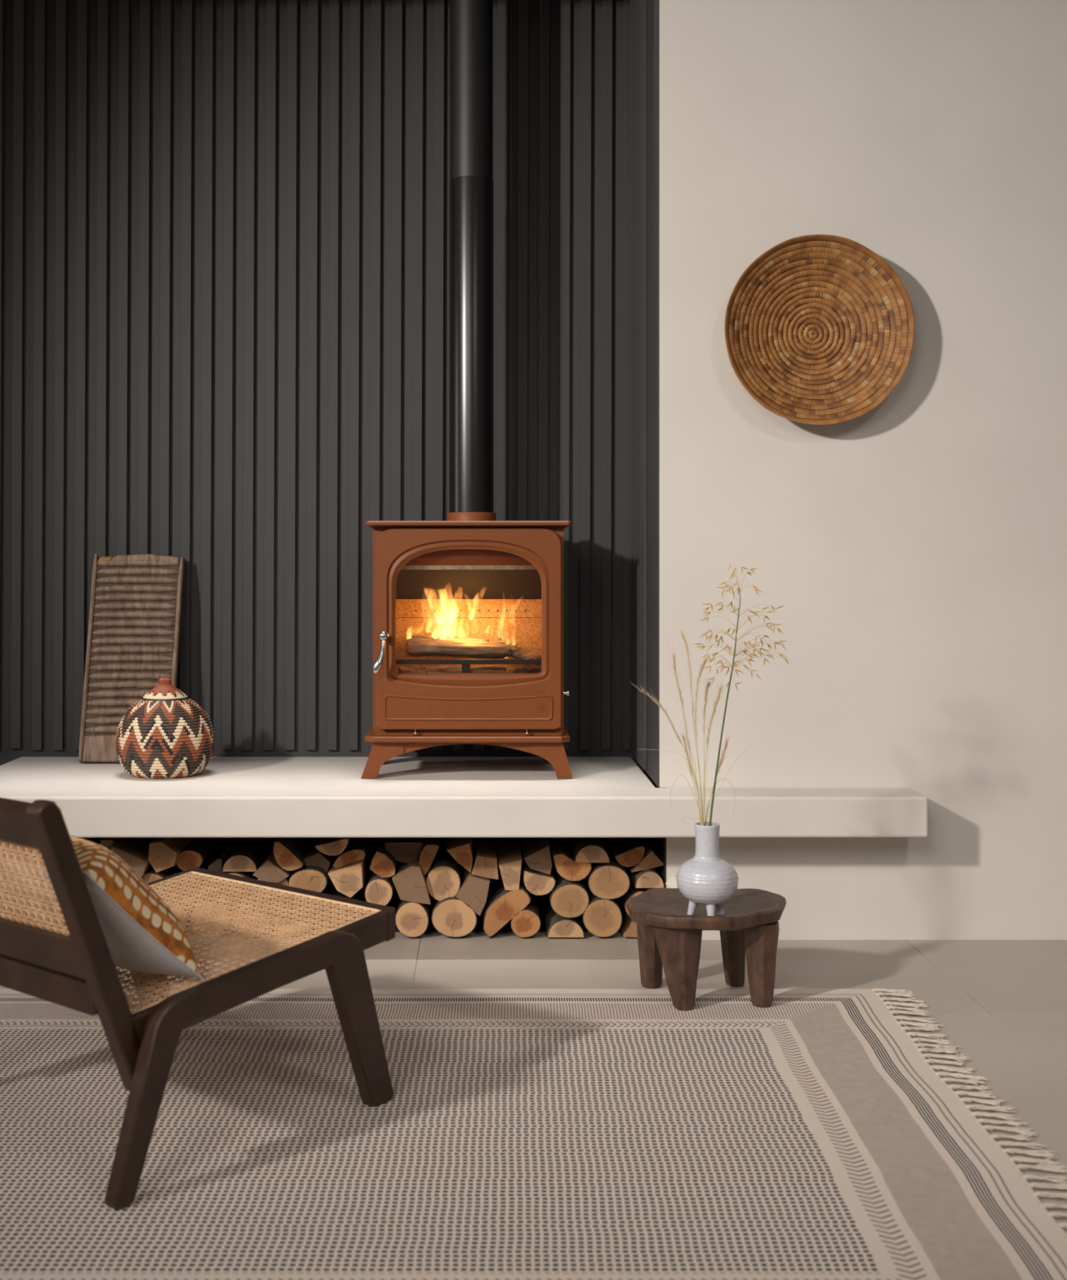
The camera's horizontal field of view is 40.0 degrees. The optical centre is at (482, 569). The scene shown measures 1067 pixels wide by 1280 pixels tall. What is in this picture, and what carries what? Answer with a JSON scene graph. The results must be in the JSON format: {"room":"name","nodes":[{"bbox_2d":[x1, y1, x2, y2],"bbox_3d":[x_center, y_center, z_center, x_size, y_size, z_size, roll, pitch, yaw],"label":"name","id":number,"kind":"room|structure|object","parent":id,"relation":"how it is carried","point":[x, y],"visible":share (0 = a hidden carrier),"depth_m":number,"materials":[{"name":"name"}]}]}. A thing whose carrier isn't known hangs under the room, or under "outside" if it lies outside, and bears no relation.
{"room":"living room","nodes":[
{"label":"living room","id":0,"kind":"room"},
{"bbox_2d":[0,0,656,787],"bbox_3d":[-0.990,-0.783,4.018,3.220,3.300,0.064,0,0,0],"label":"wall","id":1,"kind":"structure","parent":0,"point":[224,224],"depth_m":3.99,"materials":[{"name":"grey paint"}]},
{"bbox_2d":[80,837,666,932],"bbox_3d":[-0.729,0.735,3.675,2.342,0.264,0.531,0,0,0],"label":"wall niche","id":2,"kind":"object","parent":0,"point":[659,844],"visible":0.02,"depth_m":3.58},
{"bbox_2d":[190,902,234,937],"bbox_3d":[-0.639,0.819,3.633,0.094,0.087,0.401,0,0,0],"label":"log","id":3,"kind":"object","parent":2,"relation":"in","point":[202,902],"visible":0.05,"depth_m":3.43,"materials":[{"name":"brown wood"}]},
{"bbox_2d":[182,844,227,901],"bbox_3d":[-0.689,0.750,3.643,0.090,0.067,0.381,0,0,0],"label":"log","id":4,"kind":"object","parent":3,"relation":"on","point":[205,865],"visible":0.05,"depth_m":3.66,"materials":[{"name":"brown wood"}]},
{"bbox_2d":[176,837,226,871],"bbox_3d":[-0.696,0.691,3.643,0.065,0.052,0.341,0,0,0],"label":"log","id":5,"kind":"object","parent":4,"relation":"on","point":[196,853],"visible":0.75,"depth_m":3.49,"materials":[{"name":"brown wood"}]},
{"bbox_2d":[364,871,395,905],"bbox_3d":[-0.243,0.760,3.623,0.066,0.070,0.381,0,0,0],"label":"log","id":6,"kind":"object","parent":2,"relation":"in","point":[379,890],"visible":0.52,"depth_m":3.43,"materials":[{"name":"brown wood"}]},
{"bbox_2d":[369,837,399,877],"bbox_3d":[-0.235,0.695,3.633,0.063,0.064,0.361,0,0,0],"label":"log","id":7,"kind":"object","parent":6,"relation":"on","point":[384,864],"visible":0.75,"depth_m":3.45,"materials":[{"name":"brown wood"}]},
{"bbox_2d":[395,897,432,937],"bbox_3d":[-0.165,0.821,3.633,0.079,0.085,0.401,0,0,0],"label":"log","id":8,"kind":"object","parent":2,"relation":"in","point":[411,918],"visible":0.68,"depth_m":3.43,"materials":[{"name":"brown wood"}]},
{"bbox_2d":[391,847,431,904],"bbox_3d":[-0.167,0.740,3.603,0.091,0.090,0.341,0,0,0],"label":"log","id":9,"kind":"object","parent":8,"relation":"on","point":[409,880],"visible":0.71,"depth_m":3.43,"materials":[{"name":"beige wood"}]},
{"bbox_2d":[385,837,424,862],"bbox_3d":[-0.187,0.680,3.703,0.092,0.054,0.401,0,0,0],"label":"log","id":10,"kind":"object","parent":9,"relation":"on","point":[406,850],"visible":0.56,"depth_m":3.50,"materials":[{"name":"brown wood"}]},
{"bbox_2d":[418,837,440,875],"bbox_3d":[-0.125,0.688,3.653,0.049,0.076,0.381,0,0,0],"label":"log","id":11,"kind":"object","parent":9,"relation":"on","point":[430,846],"visible":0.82,"depth_m":3.46,"materials":[{"name":"brown wood"}]},
{"bbox_2d":[0,932,1066,1234],"bbox_3d":[0.140,0.897,1.425,8.525,0.060,5.250,0,0,0],"label":"floor","id":12,"kind":"structure","parent":0,"point":[1004,1002],"depth_m":3.11,"materials":[{"name":"tile"}]},
{"bbox_2d":[167,901,199,927],"bbox_3d":[-0.736,0.819,3.633,0.093,0.089,0.401,0,0,0],"label":"log","id":13,"kind":"object","parent":12,"relation":"on","point":[176,901],"visible":0.02,"depth_m":3.43,"materials":[{"name":"brown wood"}]},
{"bbox_2d":[142,864,182,883],"bbox_3d":[-0.787,0.750,3.643,0.088,0.069,0.381,0,0,0],"label":"log","id":14,"kind":"object","parent":13,"relation":"on","point":[150,875],"visible":0.12,"depth_m":3.47,"materials":[{"name":"brown wood"}]},
{"bbox_2d":[111,837,155,878],"bbox_3d":[-0.829,0.691,3.633,0.087,0.086,0.401,0,0,0],"label":"log","id":15,"kind":"object","parent":14,"relation":"on","point":[134,851],"visible":0.39,"depth_m":3.46,"materials":[{"name":"brown wood"}]},
{"bbox_2d":[148,837,195,872],"bbox_3d":[-0.752,0.677,3.633,0.068,0.073,0.381,0,0,0],"label":"log","id":16,"kind":"object","parent":14,"relation":"on","point":[163,853],"visible":0.67,"depth_m":3.44,"materials":[{"name":"brown wood"}]},
{"bbox_2d":[231,909,271,936],"bbox_3d":[-0.543,0.819,3.633,0.094,0.088,0.401,0,0,0],"label":"log","id":17,"kind":"object","parent":12,"relation":"on","point":[234,909],"visible":0.07,"depth_m":3.43,"materials":[{"name":"brown wood"}]},
{"bbox_2d":[222,871,257,879],"bbox_3d":[-0.592,0.749,3.643,0.089,0.068,0.381,0,0,0],"label":"log","id":18,"kind":"object","parent":17,"relation":"on","point":[246,874],"visible":0.08,"depth_m":3.47,"materials":[{"name":"brown wood"}]},
{"bbox_2d":[208,837,246,872],"bbox_3d":[-0.638,0.707,3.693,0.034,0.035,0.401,0,0,0],"label":"log","id":19,"kind":"object","parent":18,"relation":"on","point":[217,864],"visible":0.62,"depth_m":3.58,"materials":[{"name":"brown wood"}]},
{"bbox_2d":[222,837,277,871],"bbox_3d":[-0.573,0.693,3.653,0.083,0.040,0.401,0,0,0],"label":"log","id":20,"kind":"object","parent":18,"relation":"on","point":[252,852],"visible":0.81,"depth_m":3.50,"materials":[{"name":"brown wood"}]},
{"bbox_2d":[273,880,330,937],"bbox_3d":[-0.444,0.820,3.633,0.095,0.087,0.401,0,0,0],"label":"log","id":21,"kind":"object","parent":12,"relation":"on","point":[325,889],"visible":0.06,"depth_m":3.43,"materials":[{"name":"brown wood"}]},
{"bbox_2d":[257,870,294,885],"bbox_3d":[-0.497,0.749,3.643,0.087,0.070,0.381,0,0,0],"label":"log","id":22,"kind":"object","parent":21,"relation":"on","point":[285,882],"visible":0.18,"depth_m":3.45,"materials":[{"name":"brown wood"}]},
{"bbox_2d":[253,848,292,882],"bbox_3d":[-0.496,0.708,3.603,0.086,0.053,0.341,0,0,0],"label":"log","id":23,"kind":"object","parent":22,"relation":"on","point":[269,870],"visible":0.56,"depth_m":3.43,"materials":[{"name":"beige wood"}]},
{"bbox_2d":[288,855,337,892],"bbox_3d":[-0.410,0.735,3.623,0.091,0.065,0.381,0,0,0],"label":"log","id":24,"kind":"object","parent":21,"relation":"on","point":[314,878],"visible":0.57,"depth_m":3.43,"materials":[{"name":"brown wood"}]},
{"bbox_2d":[273,837,316,871],"bbox_3d":[-0.455,0.672,3.623,0.071,0.070,0.381,0,0,0],"label":"log","id":25,"kind":"object","parent":24,"relation":"on","point":[290,853],"visible":0.73,"depth_m":3.44,"materials":[{"name":"brown wood"}]},
{"bbox_2d":[303,837,335,871],"bbox_3d":[-0.394,0.695,3.643,0.067,0.046,0.341,0,0,0],"label":"log","id":26,"kind":"object","parent":24,"relation":"on","point":[314,857],"visible":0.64,"depth_m":3.47,"materials":[{"name":"brown wood"}]},
{"bbox_2d":[317,878,367,933],"bbox_3d":[-0.347,0.820,3.633,0.095,0.087,0.401,0,0,0],"label":"log","id":27,"kind":"object","parent":12,"relation":"on","point":[331,890],"visible":0.13,"depth_m":3.58,"materials":[{"name":"brown wood"}]},
{"bbox_2d":[328,838,373,897],"bbox_3d":[-0.322,0.729,3.613,0.083,0.083,0.361,0,0,0],"label":"log","id":28,"kind":"object","parent":27,"relation":"on","point":[348,879],"visible":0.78,"depth_m":3.43,"materials":[{"name":"beige wood"}]},
{"bbox_2d":[333,837,373,868],"bbox_3d":[-0.314,0.683,3.653,0.079,0.047,0.401,0,0,0],"label":"log","id":29,"kind":"object","parent":28,"relation":"on","point":[356,851],"visible":0.7,"depth_m":3.45,"materials":[{"name":"brown wood"}]},
{"bbox_2d":[314,837,351,855],"bbox_3d":[-0.354,0.650,3.613,0.081,0.042,0.361,0,0,0],"label":"log","id":30,"kind":"object","parent":29,"relation":"on","point":[326,846],"visible":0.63,"depth_m":3.43,"materials":[{"name":"brown wood"}]},
{"bbox_2d":[431,895,476,937],"bbox_3d":[-0.066,0.817,3.623,0.107,0.092,0.381,0,0,0],"label":"log","id":31,"kind":"object","parent":12,"relation":"on","point":[451,917],"visible":0.66,"depth_m":3.43,"materials":[{"name":"brown wood"}]},
{"bbox_2d":[426,838,462,901],"bbox_3d":[-0.092,0.741,3.633,0.083,0.086,0.361,0,0,0],"label":"log","id":32,"kind":"object","parent":31,"relation":"on","point":[443,877],"visible":0.83,"depth_m":3.45,"materials":[{"name":"brown wood"}]},
{"bbox_2d":[456,866,489,915],"bbox_3d":[-0.022,0.766,3.613,0.080,0.094,0.361,0,0,0],"label":"log","id":33,"kind":"object","parent":31,"relation":"on","point":[473,891],"visible":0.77,"depth_m":3.43,"materials":[{"name":"beige wood"}]},
{"bbox_2d":[446,837,473,872],"bbox_3d":[-0.053,0.680,3.633,0.063,0.071,0.361,0,0,0],"label":"log","id":34,"kind":"object","parent":33,"relation":"on","point":[461,849],"visible":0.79,"depth_m":3.45,"materials":[{"name":"brown wood"}]},
{"bbox_2d":[471,837,498,879],"bbox_3d":[0.006,0.701,3.613,0.064,0.056,0.341,0,0,0],"label":"log","id":35,"kind":"object","parent":33,"relation":"on","point":[484,864],"visible":0.92,"depth_m":3.44,"materials":[{"name":"brown wood"}]},
{"bbox_2d":[483,864,530,937],"bbox_3d":[0.058,0.806,3.623,0.112,0.116,0.381,0,0,0],"label":"log","id":36,"kind":"object","parent":12,"relation":"on","point":[501,905],"visible":0.73,"depth_m":3.43,"materials":[{"name":"brown wood"}]},
{"bbox_2d":[497,837,521,890],"bbox_3d":[0.066,0.717,3.633,0.055,0.075,0.401,0,0,0],"label":"log","id":37,"kind":"object","parent":36,"relation":"on","point":[509,856],"visible":0.94,"depth_m":3.44,"materials":[{"name":"brown wood"}]},
{"bbox_2d":[519,839,555,895],"bbox_3d":[0.135,0.737,3.643,0.077,0.059,0.401,0,0,0],"label":"log","id":38,"kind":"object","parent":36,"relation":"on","point":[536,882],"visible":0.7,"depth_m":3.44,"materials":[{"name":"brown wood"}]},
{"bbox_2d":[520,837,551,875],"bbox_3d":[0.131,0.685,3.643,0.067,0.070,0.381,0,0,0],"label":"log","id":39,"kind":"object","parent":38,"relation":"on","point":[535,851],"visible":0.86,"depth_m":3.45,"materials":[{"name":"brown wood"}]},
{"bbox_2d":[510,893,541,937],"bbox_3d":[0.102,0.830,3.633,0.071,0.066,0.401,0,0,0],"label":"log","id":40,"kind":"object","parent":12,"relation":"on","point":[526,923],"visible":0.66,"depth_m":3.43,"materials":[{"name":"brown wood"}]},
{"bbox_2d":[0,987,1066,1279],"bbox_3d":[-0.159,0.861,2.271,2.083,0.011,1.490,0,0,0],"label":"woven rug","id":41,"kind":"object","parent":12,"relation":"on","point":[522,1134],"visible":0.92,"depth_m":2.17,"materials":[{"name":"beige fabric"}]},
{"bbox_2d":[0,797,395,1209],"bbox_3d":[-0.559,0.582,2.327,0.578,0.557,0.677,0,0,40],"label":"lounge chair","id":42,"kind":"object","parent":41,"relation":"on","point":[72,966],"visible":0.85,"depth_m":2.10,"materials":[{"name":"brown wood"}]},
{"bbox_2d":[0,835,203,979],"bbox_3d":[-0.644,0.492,2.207,0.466,0.209,0.218,0,0,40],"label":"cushion","id":43,"kind":"object","parent":42,"relation":"on","point":[142,933],"visible":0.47,"depth_m":2.08,"materials":[{"name":"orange fabric"}]},
{"bbox_2d":[542,893,584,937],"bbox_3d":[0.196,0.842,3.603,0.087,0.042,0.341,0,0,0],"label":"log","id":44,"kind":"object","parent":12,"relation":"on","point":[557,926],"visible":0.66,"depth_m":3.43,"materials":[{"name":"brown wood"}]},
{"bbox_2d":[548,855,589,918],"bbox_3d":[0.205,0.777,3.623,0.092,0.081,0.381,0,0,0],"label":"log","id":45,"kind":"object","parent":44,"relation":"on","point":[568,899],"visible":0.7,"depth_m":3.43,"materials":[{"name":"brown wood"}]},
{"bbox_2d":[548,837,591,881],"bbox_3d":[0.211,0.698,3.613,0.091,0.066,0.361,0,0,0],"label":"log","id":46,"kind":"object","parent":45,"relation":"on","point":[566,868],"visible":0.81,"depth_m":3.43,"materials":[{"name":"brown wood"}]},
{"bbox_2d":[567,837,609,862],"bbox_3d":[0.258,0.667,3.603,0.083,0.042,0.341,0,0,0],"label":"log","id":47,"kind":"object","parent":46,"relation":"on","point":[584,850],"visible":0.74,"depth_m":3.43,"materials":[{"name":"brown wood"}]},
{"bbox_2d":[581,878,622,937],"bbox_3d":[0.282,0.817,3.613,0.093,0.092,0.361,0,0,0],"label":"log","id":48,"kind":"object","parent":12,"relation":"on","point":[602,917],"visible":0.68,"depth_m":3.43,"materials":[{"name":"brown wood"}]},
{"bbox_2d":[585,839,630,899],"bbox_3d":[0.298,0.733,3.603,0.099,0.082,0.341,0,0,0],"label":"log","id":49,"kind":"object","parent":48,"relation":"on","point":[606,881],"visible":0.7,"depth_m":3.43,"materials":[{"name":"brown wood"}]},
{"bbox_2d":[615,897,637,937],"bbox_3d":[0.354,0.845,3.633,0.046,0.036,0.401,0,0,0],"label":"log","id":50,"kind":"object","parent":12,"relation":"on","point":[628,927],"visible":0.37,"depth_m":3.47,"materials":[{"name":"brown wood"}]},
{"bbox_2d":[619,866,652,915],"bbox_3d":[0.379,0.794,3.623,0.084,0.073,0.341,0,0,0],"label":"log","id":51,"kind":"object","parent":50,"relation":"on","point":[632,891],"visible":0.27,"depth_m":3.48,"materials":[{"name":"brown wood"}]},
{"bbox_2d":[625,866,664,888],"bbox_3d":[0.394,0.728,3.613,0.068,0.040,0.361,0,0,0],"label":"log","id":52,"kind":"object","parent":51,"relation":"on","point":[648,878],"visible":0.59,"depth_m":3.43,"materials":[{"name":"brown wood"}]},
{"bbox_2d":[628,837,663,871],"bbox_3d":[0.391,0.688,3.643,0.079,0.051,0.381,0,0,0],"label":"log","id":53,"kind":"object","parent":52,"relation":"on","point":[651,860],"visible":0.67,"depth_m":3.45,"materials":[{"name":"brown wood"}]},
{"bbox_2d":[605,837,644,866],"bbox_3d":[0.349,0.679,3.663,0.073,0.051,0.401,0,0,0],"label":"log","id":54,"kind":"object","parent":53,"relation":"on","point":[627,851],"visible":0.75,"depth_m":3.47,"materials":[{"name":"brown wood"}]},
{"bbox_2d":[626,888,786,1010],"bbox_3d":[0.453,0.763,2.954,0.322,0.208,0.281,0,0,0],"label":"stool","id":55,"kind":"object","parent":12,"relation":"on","point":[669,939],"visible":0.84,"depth_m":2.87,"materials":[{"name":"brown wood"}]},
{"bbox_2d":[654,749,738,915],"bbox_3d":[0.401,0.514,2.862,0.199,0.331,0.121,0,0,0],"label":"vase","id":56,"kind":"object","parent":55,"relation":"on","point":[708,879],"depth_m":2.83,"materials":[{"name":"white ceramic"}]},
{"bbox_2d":[632,683,702,825],"bbox_3d":[0.355,0.424,2.829,0.162,0.426,0.029,0,0,-15],"label":"grass","id":57,"kind":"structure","parent":56,"relation":"in","point":[642,691],"depth_m":2.83,"materials":[{"name":"beige plant"}]},
{"bbox_2d":[665,635,701,825],"bbox_3d":[0.393,0.381,2.845,0.078,0.512,0.032,0,0,0],"label":"grass","id":58,"kind":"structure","parent":56,"relation":"in","point":[673,655],"depth_m":2.85,"materials":[{"name":"beige plant"}]},
{"bbox_2d":[675,624,702,822],"bbox_3d":[0.409,0.373,2.895,0.069,0.531,0.033,0,0,24],"label":"grass","id":59,"kind":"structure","parent":56,"relation":"in","point":[681,632],"depth_m":2.89,"materials":[{"name":"beige plant"}]},
{"bbox_2d":[677,723,700,821],"bbox_3d":[0.407,0.468,2.890,0.050,0.344,0.045,0,0,0],"label":"grass","id":60,"kind":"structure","parent":56,"relation":"in","point":[682,736],"depth_m":2.89,"materials":[{"name":"beige plant"}]},
{"bbox_2d":[692,639,712,821],"bbox_3d":[0.433,0.386,2.862,0.046,0.503,0.034,0,0,0],"label":"grass","id":61,"kind":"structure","parent":56,"relation":"in","point":[704,661],"depth_m":2.86,"materials":[{"name":"beige plant"}]},
{"bbox_2d":[703,730,708,812],"bbox_3d":[0.439,0.470,2.864,0.004,0.330,0.022,0,0,34],"label":"grass blade","id":62,"kind":"object","parent":56,"relation":"in","point":[708,731],"visible":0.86,"depth_m":2.86,"materials":[{"name":"plant"}]},
{"bbox_2d":[700,667,718,825],"bbox_3d":[0.431,0.412,2.828,0.039,0.450,0.047,0,0,43],"label":"grass","id":63,"kind":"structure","parent":56,"relation":"in","point":[708,684],"depth_m":2.84,"materials":[{"name":"beige plant"}]},
{"bbox_2d":[703,678,727,825],"bbox_3d":[0.457,0.420,2.892,0.054,0.439,0.042,0,0,-12],"label":"grass","id":64,"kind":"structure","parent":56,"relation":"in","point":[717,701],"depth_m":2.89,"materials":[{"name":"beige plant"}]},
{"bbox_2d":[704,724,733,826],"bbox_3d":[0.465,0.468,2.901,0.082,0.344,0.027,0,0,-31],"label":"grass","id":65,"kind":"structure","parent":56,"relation":"in","point":[723,753],"depth_m":2.90,"materials":[{"name":"plant"}]},
{"bbox_2d":[705,744,751,826],"bbox_3d":[0.481,0.487,2.856,0.092,0.297,0.008,0,0,11],"label":"grass blade","id":66,"kind":"object","parent":56,"relation":"in","point":[751,744],"visible":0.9,"depth_m":2.86,"materials":[{"name":"plant"}]},
{"bbox_2d":[692,564,788,826],"bbox_3d":[0.507,0.315,2.863,0.193,0.653,0.106,0,0,0],"label":"grass","id":67,"kind":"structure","parent":56,"relation":"in","point":[741,569],"depth_m":2.86,"materials":[{"name":"plant"}]},
{"bbox_3d":[-0.834,0.819,3.633,0.094,0.088,0.401,0,0,0],"label":"log","id":68,"kind":"object","parent":12,"relation":"on","visible":0},
{"bbox_3d":[-0.885,0.750,3.643,0.091,0.067,0.381,0,0,0],"label":"log","id":69,"kind":"object","parent":68,"relation":"on","visible":0},
{"bbox_3d":[-0.918,0.685,3.673,0.056,0.045,0.361,0,0,0],"label":"log","id":70,"kind":"object","parent":69,"relation":"on","visible":0},
{"bbox_2d":[83,837,103,844],"bbox_3d":[-0.961,0.668,3.673,0.042,0.026,0.381,0,0,0],"label":"log","id":71,"kind":"object","parent":70,"relation":"on","point":[97,840],"visible":0.04,"depth_m":3.58,"materials":[{"name":"brown wood"}]},
{"bbox_2d":[100,837,121,848],"bbox_3d":[-0.897,0.660,3.663,0.032,0.030,0.341,0,0,0],"label":"log","id":72,"kind":"object","parent":70,"relation":"on","point":[107,842],"visible":0.37,"depth_m":3.49,"materials":[{"name":"brown wood"}]},
{"bbox_2d":[630,0,659,786],"bbox_3d":[0.508,-0.962,3.716,0.215,2.943,0.567,0,0,0],"label":"wall","id":73,"kind":"structure","parent":0,"point":[644,14],"depth_m":3.65,"materials":[{"name":"grey paint"}]},
{"bbox_2d":[656,0,1066,939],"bbox_3d":[2.308,-0.783,3.529,3.784,3.300,0.200,0,0,0],"label":"wall","id":74,"kind":"structure","parent":0,"point":[913,547],"depth_m":3.43,"materials":[{"name":"beige paint"}]},
{"bbox_2d":[0,756,928,837],"bbox_3d":[-0.130,0.556,3.643,2.265,0.092,0.714,0,0,0],"label":"shelf","id":75,"kind":"object","parent":74,"relation":"attached to","point":[233,797],"visible":1,"depth_m":3.29,"materials":[{"name":"white concrete"}]},
{"bbox_2d":[78,553,185,763],"bbox_3d":[-0.934,0.233,3.906,0.257,0.553,0.128,0,0,0],"label":"board","id":76,"kind":"object","parent":75,"relation":"on","point":[135,624],"visible":0.88,"depth_m":3.90,"materials":[{"name":"brown wood"}]},
{"bbox_2d":[115,677,214,778],"bbox_3d":[-0.790,0.390,3.648,0.241,0.242,0.241,0,0,-6],"label":"lidded basket","id":77,"kind":"object","parent":75,"relation":"on","point":[166,734],"visible":1,"depth_m":3.56,"materials":[{"name":"multicoloured wicker"}]},
{"bbox_2d":[360,511,573,778],"bbox_3d":[-0.037,0.181,3.693,0.517,0.655,0.388,0,0,0],"label":"wood stove","id":78,"kind":"object","parent":75,"relation":"on","point":[467,574],"visible":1,"depth_m":3.56,"materials":[{"name":"orange paint"}]},
{"bbox_2d":[397,666,426,673],"bbox_3d":[-0.175,0.254,3.681,0.081,0.025,0.026,0,0,-31],"label":"log","id":79,"kind":"object","parent":78,"relation":"on","point":[402,669],"visible":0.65,"depth_m":3.67,"materials":[{"name":"brown wood"}]},
{"bbox_2d":[426,664,462,673],"bbox_3d":[-0.094,0.252,3.657,0.092,0.028,0.020,0,0,3],"label":"log","id":80,"kind":"object","parent":78,"relation":"on","point":[451,668],"visible":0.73,"depth_m":3.65,"materials":[{"name":"brown wood"}]},
{"bbox_2d":[411,634,488,642],"bbox_3d":[-0.083,0.185,3.766,0.201,0.037,0.032,0,0,-3],"label":"log","id":81,"kind":"object","parent":78,"relation":"in","point":[459,638],"visible":0.42,"depth_m":3.76,"materials":[{"name":"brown wood"}]},
{"bbox_2d":[405,637,511,658],"bbox_3d":[-0.060,0.199,3.692,0.266,0.054,0.056,0,0,-2],"label":"log","id":82,"kind":"object","parent":78,"relation":"in","point":[415,646],"visible":1,"depth_m":3.67,"materials":[{"name":"brown wood"}]},
{"bbox_2d":[448,0,493,512],"bbox_3d":[-0.028,-1.234,3.765,0.114,2.197,0.114,0,0,0],"label":"flue pipe","id":83,"kind":"object","parent":78,"relation":"on","point":[471,21],"visible":0.94,"depth_m":3.71,"materials":[{"name":"black metal"}]},
{"bbox_2d":[470,665,506,673],"bbox_3d":[0.015,0.251,3.658,0.096,0.027,0.020,0,0,-3],"label":"log","id":84,"kind":"object","parent":78,"relation":"on","point":[481,668],"visible":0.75,"depth_m":3.65,"materials":[{"name":"brown wood"}]},
{"bbox_2d":[492,637,541,666],"bbox_3d":[0.087,0.208,3.719,0.040,0.065,0.175,0,0,-43],"label":"log","id":85,"kind":"object","parent":78,"relation":"on","point":[516,652],"visible":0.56,"depth_m":3.69,"materials":[{"name":"brown wood"}]},
{"bbox_2d":[507,666,541,673],"bbox_3d":[0.106,0.256,3.685,0.111,0.026,0.022,0,0,-43],"label":"log","id":86,"kind":"object","parent":78,"relation":"on","point":[519,669],"visible":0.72,"depth_m":3.67,"materials":[{"name":"brown wood"}]},
{"bbox_2d":[665,875,677,888],"bbox_3d":[0.447,0.734,3.428,0.037,0.037,0.001,0,0,0],"label":"paper tag","id":87,"kind":"object","parent":74,"relation":"attached to","point":[671,882],"visible":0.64,"depth_m":3.43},
{"bbox_2d":[724,234,915,424],"bbox_3d":[0.773,-0.551,3.389,0.436,0.436,0.073,0,0,0],"label":"woven wall basket","id":88,"kind":"object","parent":74,"relation":"attached to","point":[846,328],"visible":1,"depth_m":3.38,"materials":[{"name":"brown wicker"}]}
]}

